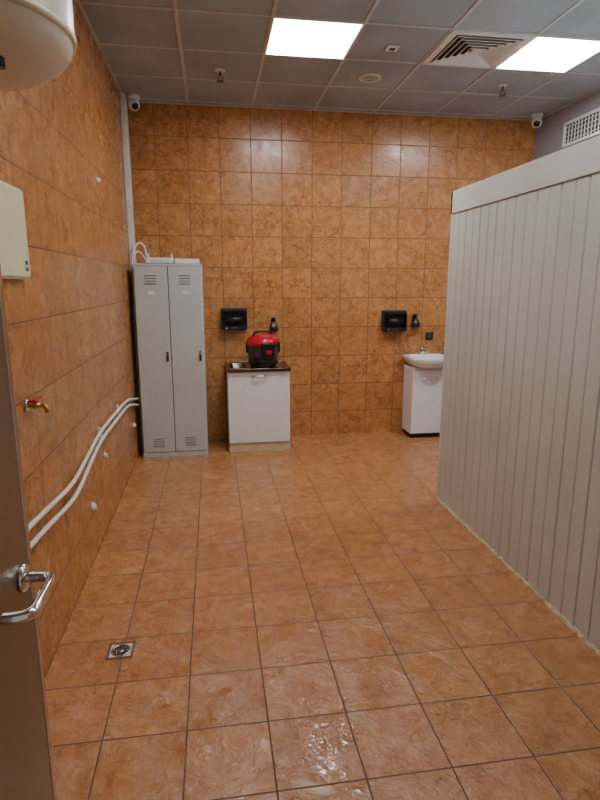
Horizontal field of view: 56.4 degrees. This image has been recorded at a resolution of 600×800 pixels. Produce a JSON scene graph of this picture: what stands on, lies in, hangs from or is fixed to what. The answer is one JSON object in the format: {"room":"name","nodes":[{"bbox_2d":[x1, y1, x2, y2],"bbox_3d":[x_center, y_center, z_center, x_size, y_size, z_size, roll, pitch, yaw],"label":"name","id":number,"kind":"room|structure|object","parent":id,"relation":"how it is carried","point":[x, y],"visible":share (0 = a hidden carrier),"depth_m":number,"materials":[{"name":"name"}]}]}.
{"room":"utility room","nodes":[
{"label":"utility room","id":0,"kind":"room"},
{"bbox_2d":[0,0,140,677],"bbox_3d":[-1.241,-0.584,2.748,0.100,3.280,5.930,-2,12,-9],"label":"wall","id":1,"kind":"structure","parent":0,"point":[70,326],"depth_m":2.98,"materials":[{"name":"tile"}]},
{"bbox_2d":[0,180,30,278],"bbox_3d":[-1.062,-0.609,2.011,0.035,0.340,0.420,-2,12,-9],"label":"electrical box","id":2,"kind":"object","parent":1,"relation":"attached to","point":[14,255],"visible":1,"depth_m":2.05,"materials":[{"name":"beige paint"}]},
{"bbox_2d":[24,396,49,412],"bbox_3d":[-1.052,0.021,2.248,0.086,0.060,0.090,-2,12,-9],"label":"tap","id":3,"kind":"object","parent":1,"relation":"attached to","point":[32,403],"visible":1,"depth_m":2.24,"materials":[{"name":"gold metal"}]},
{"bbox_2d":[0,0,76,90],"bbox_3d":[-0.720,-0.962,1.133,0.471,1.141,0.444,-2,12,-9],"label":"water heater","id":4,"kind":"object","parent":1,"relation":"attached to","point":[38,39],"visible":1,"depth_m":1.14,"materials":[{"name":"white metal"}]},
{"bbox_2d":[28,397,139,548],"bbox_3d":[-1.214,0.337,3.302,0.060,0.291,4.222,-2,12,-9],"label":"pipes","id":5,"kind":"object","parent":1,"relation":"attached to","point":[99,437],"visible":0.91,"depth_m":2.86,"materials":[{"name":"white plastic"}]},
{"bbox_2d":[91,501,96,511],"bbox_3d":[-1.231,0.638,3.351,0.022,0.062,0.062,-2,12,-9],"label":"pipe stub","id":6,"kind":"object","parent":1,"relation":"attached to","point":[93,505],"visible":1,"depth_m":3.33,"materials":[{"name":"paint"}]},
{"bbox_2d":[120,92,142,449],"bbox_3d":[-1.569,-1.113,5.304,0.044,3.270,0.130,-2,12,-9],"label":"chase","id":7,"kind":"object","parent":1,"relation":"attached to","point":[123,98],"visible":0.66,"depth_m":5.09,"materials":[{"name":"paint"}]},
{"bbox_2d":[44,431,599,799],"bbox_3d":[0.895,1.065,3.118,4.330,0.100,6.530,-2,12,-9],"label":"floor","id":8,"kind":"structure","parent":0,"point":[309,620],"depth_m":2.55,"materials":[{"name":"tile"}]},
{"bbox_2d":[105,641,135,659],"bbox_3d":[-0.810,1.133,2.534,0.116,0.005,0.116,-2,12,-9],"label":"floor drain","id":9,"kind":"object","parent":8,"relation":"on","point":[120,650],"visible":1,"depth_m":2.53,"materials":[{"name":"silver metal"}]},
{"bbox_2d":[132,263,207,457],"bbox_3d":[-1.225,-0.387,5.422,0.605,1.800,0.520,-2,12,-9],"label":"locker","id":10,"kind":"object","parent":8,"relation":"on","point":[169,303],"visible":1,"depth_m":5.18,"materials":[{"name":"grey metal"}]},
{"bbox_2d":[146,253,173,263],"bbox_3d":[-1.276,-1.291,5.104,0.243,0.098,0.208,-2,12,-9],"label":"router","id":11,"kind":"object","parent":10,"relation":"on","point":[148,260],"visible":0.98,"depth_m":5.01,"materials":[{"name":"white plastic"}]},
{"bbox_2d":[131,242,146,371],"bbox_3d":[-1.480,-0.861,5.244,0.163,1.200,0.068,-7,14,-30],"label":"cable","id":12,"kind":"object","parent":11,"relation":"attached to","point":[137,243],"visible":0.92,"depth_m":5.17,"materials":[{"name":"white plastic"}]},
{"bbox_2d":[174,259,199,263],"bbox_3d":[-1.041,-1.278,5.172,0.220,0.044,0.200,-2,12,-9],"label":"tray","id":13,"kind":"object","parent":10,"relation":"on","point":[176,261],"visible":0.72,"depth_m":5.08,"materials":[{"name":"white plastic"}]},
{"bbox_2d":[225,360,290,451],"bbox_3d":[-0.431,0.053,5.685,0.615,0.831,0.543,-2,12,-9],"label":"base cabinet","id":14,"kind":"object","parent":8,"relation":"on","point":[258,398],"visible":0.99,"depth_m":5.46,"materials":[{"name":"white laminate"}]},
{"bbox_2d":[246,330,279,366],"bbox_3d":[-0.364,-0.510,5.503,0.336,0.346,0.341,-2,12,-9],"label":"rice cooker","id":15,"kind":"object","parent":14,"relation":"on","point":[262,349],"visible":1,"depth_m":5.39,"materials":[{"name":"plastic"}]},
{"bbox_2d":[402,346,443,437],"bbox_3d":[1.348,-0.088,6.002,0.444,0.978,0.410,-2,12,-9],"label":"vanity","id":16,"kind":"object","parent":8,"relation":"on","point":[423,373],"visible":0.98,"depth_m":5.94,"materials":[{"name":"white laminate"}]},
{"bbox_2d":[436,135,599,650],"bbox_3d":[2.183,0.008,2.433,1.718,2.250,3.735,-2,12,-9],"label":"partition wall","id":17,"kind":"structure","parent":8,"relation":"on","point":[519,456],"depth_m":2.99,"materials":[{"name":"beige plastic"}]},
{"bbox_2d":[435,497,599,656],"bbox_3d":[1.332,1.123,2.539,0.020,0.021,3.718,-2,12,-9],"label":"trim","id":18,"kind":"structure","parent":17,"relation":"attached to","point":[553,609],"depth_m":3.03,"materials":[{"name":"beige plastic"}]},
{"bbox_2d":[127,102,535,438],"bbox_3d":[0.406,-1.239,5.882,4.130,3.280,0.100,-2,12,-9],"label":"wall","id":19,"kind":"structure","parent":0,"point":[318,223],"depth_m":5.72,"materials":[{"name":"tile"}]},
{"bbox_2d":[221,308,246,329],"bbox_3d":[-0.667,-0.825,5.694,0.262,0.215,0.103,-2,12,-9],"label":"paper towel dispenser","id":20,"kind":"object","parent":19,"relation":"attached to","point":[231,318],"visible":1,"depth_m":5.67,"materials":[{"name":"black plastic"}]},
{"bbox_2d":[269,317,277,330],"bbox_3d":[-0.271,-0.782,5.773,0.090,0.140,0.089,-2,12,-9],"label":"soap dispenser","id":21,"kind":"object","parent":19,"relation":"attached to","point":[273,327],"visible":0.98,"depth_m":5.75,"materials":[{"name":"black plastic"}]},
{"bbox_2d":[381,310,406,330],"bbox_3d":[1.006,-0.843,5.954,0.262,0.215,0.103,-2,12,-9],"label":"paper towel dispenser","id":22,"kind":"object","parent":19,"relation":"attached to","point":[392,320],"visible":1,"depth_m":5.93,"materials":[{"name":"black plastic"}]},
{"bbox_2d":[411,314,419,327],"bbox_3d":[1.238,-0.849,5.996,0.090,0.140,0.089,-2,12,-9],"label":"soap dispenser","id":23,"kind":"object","parent":19,"relation":"attached to","point":[415,323],"visible":1,"depth_m":5.97,"materials":[{"name":"black plastic"}]},
{"bbox_2d":[426,332,432,339],"bbox_3d":[1.408,-0.696,6.093,0.080,0.080,0.014,-2,12,-9],"label":"wall socket","id":24,"kind":"object","parent":19,"relation":"attached to","point":[429,335],"visible":1,"depth_m":6.09,"materials":[{"name":"black plastic"}]},
{"bbox_2d":[80,0,599,119],"bbox_3d":[0.849,-2.304,2.716,4.330,0.100,5.930,-2,12,-9],"label":"ceiling","id":25,"kind":"structure","parent":0,"point":[110,24],"depth_m":4.17,"materials":[{"name":"tile"}]},
{"bbox_2d":[127,93,139,110],"bbox_3d":[-1.494,-2.671,5.037,0.110,0.130,0.110,-2,12,-9],"label":"security camera","id":26,"kind":"object","parent":25,"relation":"attached to","point":[133,103],"visible":1,"depth_m":5.00,"materials":[{"name":"white plastic"}]},
{"bbox_2d":[215,68,224,82],"bbox_3d":[-0.632,-2.570,4.439,0.084,0.085,0.084,-2,12,-9],"label":"sprinkler","id":27,"kind":"object","parent":25,"relation":"attached to","point":[219,70],"visible":1,"depth_m":4.43,"materials":[{"name":"paint"}]},
{"bbox_2d":[264,17,364,59],"bbox_3d":[0.079,-2.487,3.865,0.600,0.010,0.600,-2,12,-9],"label":"ceiling light panel","id":28,"kind":"object","parent":25,"relation":"in","point":[292,37],"depth_m":3.83,"materials":[{"name":"white plastic"}]},
{"bbox_2d":[75,0,599,120],"bbox_3d":[0.845,-2.256,2.752,4.130,0.008,5.680,-2,12,-9],"label":"grid","id":29,"kind":"object","parent":25,"relation":"attached to","point":[174,8],"depth_m":4.37,"materials":[{"name":"white metal"}]},
{"bbox_2d":[358,73,381,82],"bbox_3d":[0.573,-2.635,4.583,0.192,0.015,0.192,-2,12,-9],"label":"ceiling speaker","id":30,"kind":"object","parent":25,"relation":"in","point":[368,77],"depth_m":4.56},
{"bbox_2d":[384,44,399,51],"bbox_3d":[0.659,-2.512,4.002,0.090,0.017,0.090,-2,12,-9],"label":"ceiling sensor","id":31,"kind":"object","parent":25,"relation":"attached to","point":[392,48],"depth_m":3.99,"materials":[{"name":"white plastic"}]},
{"bbox_2d":[421,30,535,68],"bbox_3d":[1.265,-2.518,4.045,0.594,0.023,0.594,-2,12,-9],"label":"air diffuser","id":32,"kind":"object","parent":25,"relation":"in","point":[461,48],"depth_m":4.01,"materials":[{"name":"white metal"}]},
{"bbox_2d":[498,83,507,96],"bbox_3d":[1.728,-2.640,4.774,0.084,0.085,0.084,-2,12,-9],"label":"sprinkler","id":33,"kind":"object","parent":25,"relation":"attached to","point":[502,85],"visible":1,"depth_m":4.76,"materials":[{"name":"paint"}]},
{"bbox_2d":[531,113,542,127],"bbox_3d":[2.368,-2.788,5.598,0.110,0.130,0.110,-2,12,-9],"label":"security camera","id":34,"kind":"object","parent":25,"relation":"attached to","point":[536,122],"visible":1,"depth_m":5.56,"materials":[{"name":"white plastic"}]},
{"bbox_2d":[494,35,599,72],"bbox_3d":[1.858,-2.543,4.133,0.600,0.010,0.600,-2,12,-9],"label":"ceiling light panel","id":35,"kind":"object","parent":25,"relation":"in","point":[542,53],"depth_m":4.11,"materials":[{"name":"white plastic"}]},
{"bbox_2d":[534,90,599,159],"bbox_3d":[2.940,-0.716,3.377,0.100,3.280,5.930,-2,12,-9],"label":"wall","id":36,"kind":"structure","parent":0,"point":[549,136],"depth_m":5.46,"materials":[{"name":"grey paint"}]},
{"bbox_2d":[562,107,599,147],"bbox_3d":[2.573,-2.466,5.057,0.016,0.220,0.640,-2,12,-9],"label":"air vent","id":37,"kind":"object","parent":36,"relation":"in","point":[586,126],"visible":1,"depth_m":5.10,"materials":[{"name":"white plastic"}]},
{"bbox_3d":[1.288,-0.066,0.266,4.130,3.280,0.150,-2,12,-9],"label":"wall","id":38,"kind":"structure","parent":0,"visible":0},
{"bbox_2d":[0,265,56,799],"bbox_3d":[-0.485,0.469,0.671,0.179,2.052,0.929,-2,12,-9],"label":"door","id":39,"kind":"structure","parent":38,"relation":"in","point":[26,756],"depth_m":1.02,"materials":[{"name":"metal"}]}
]}

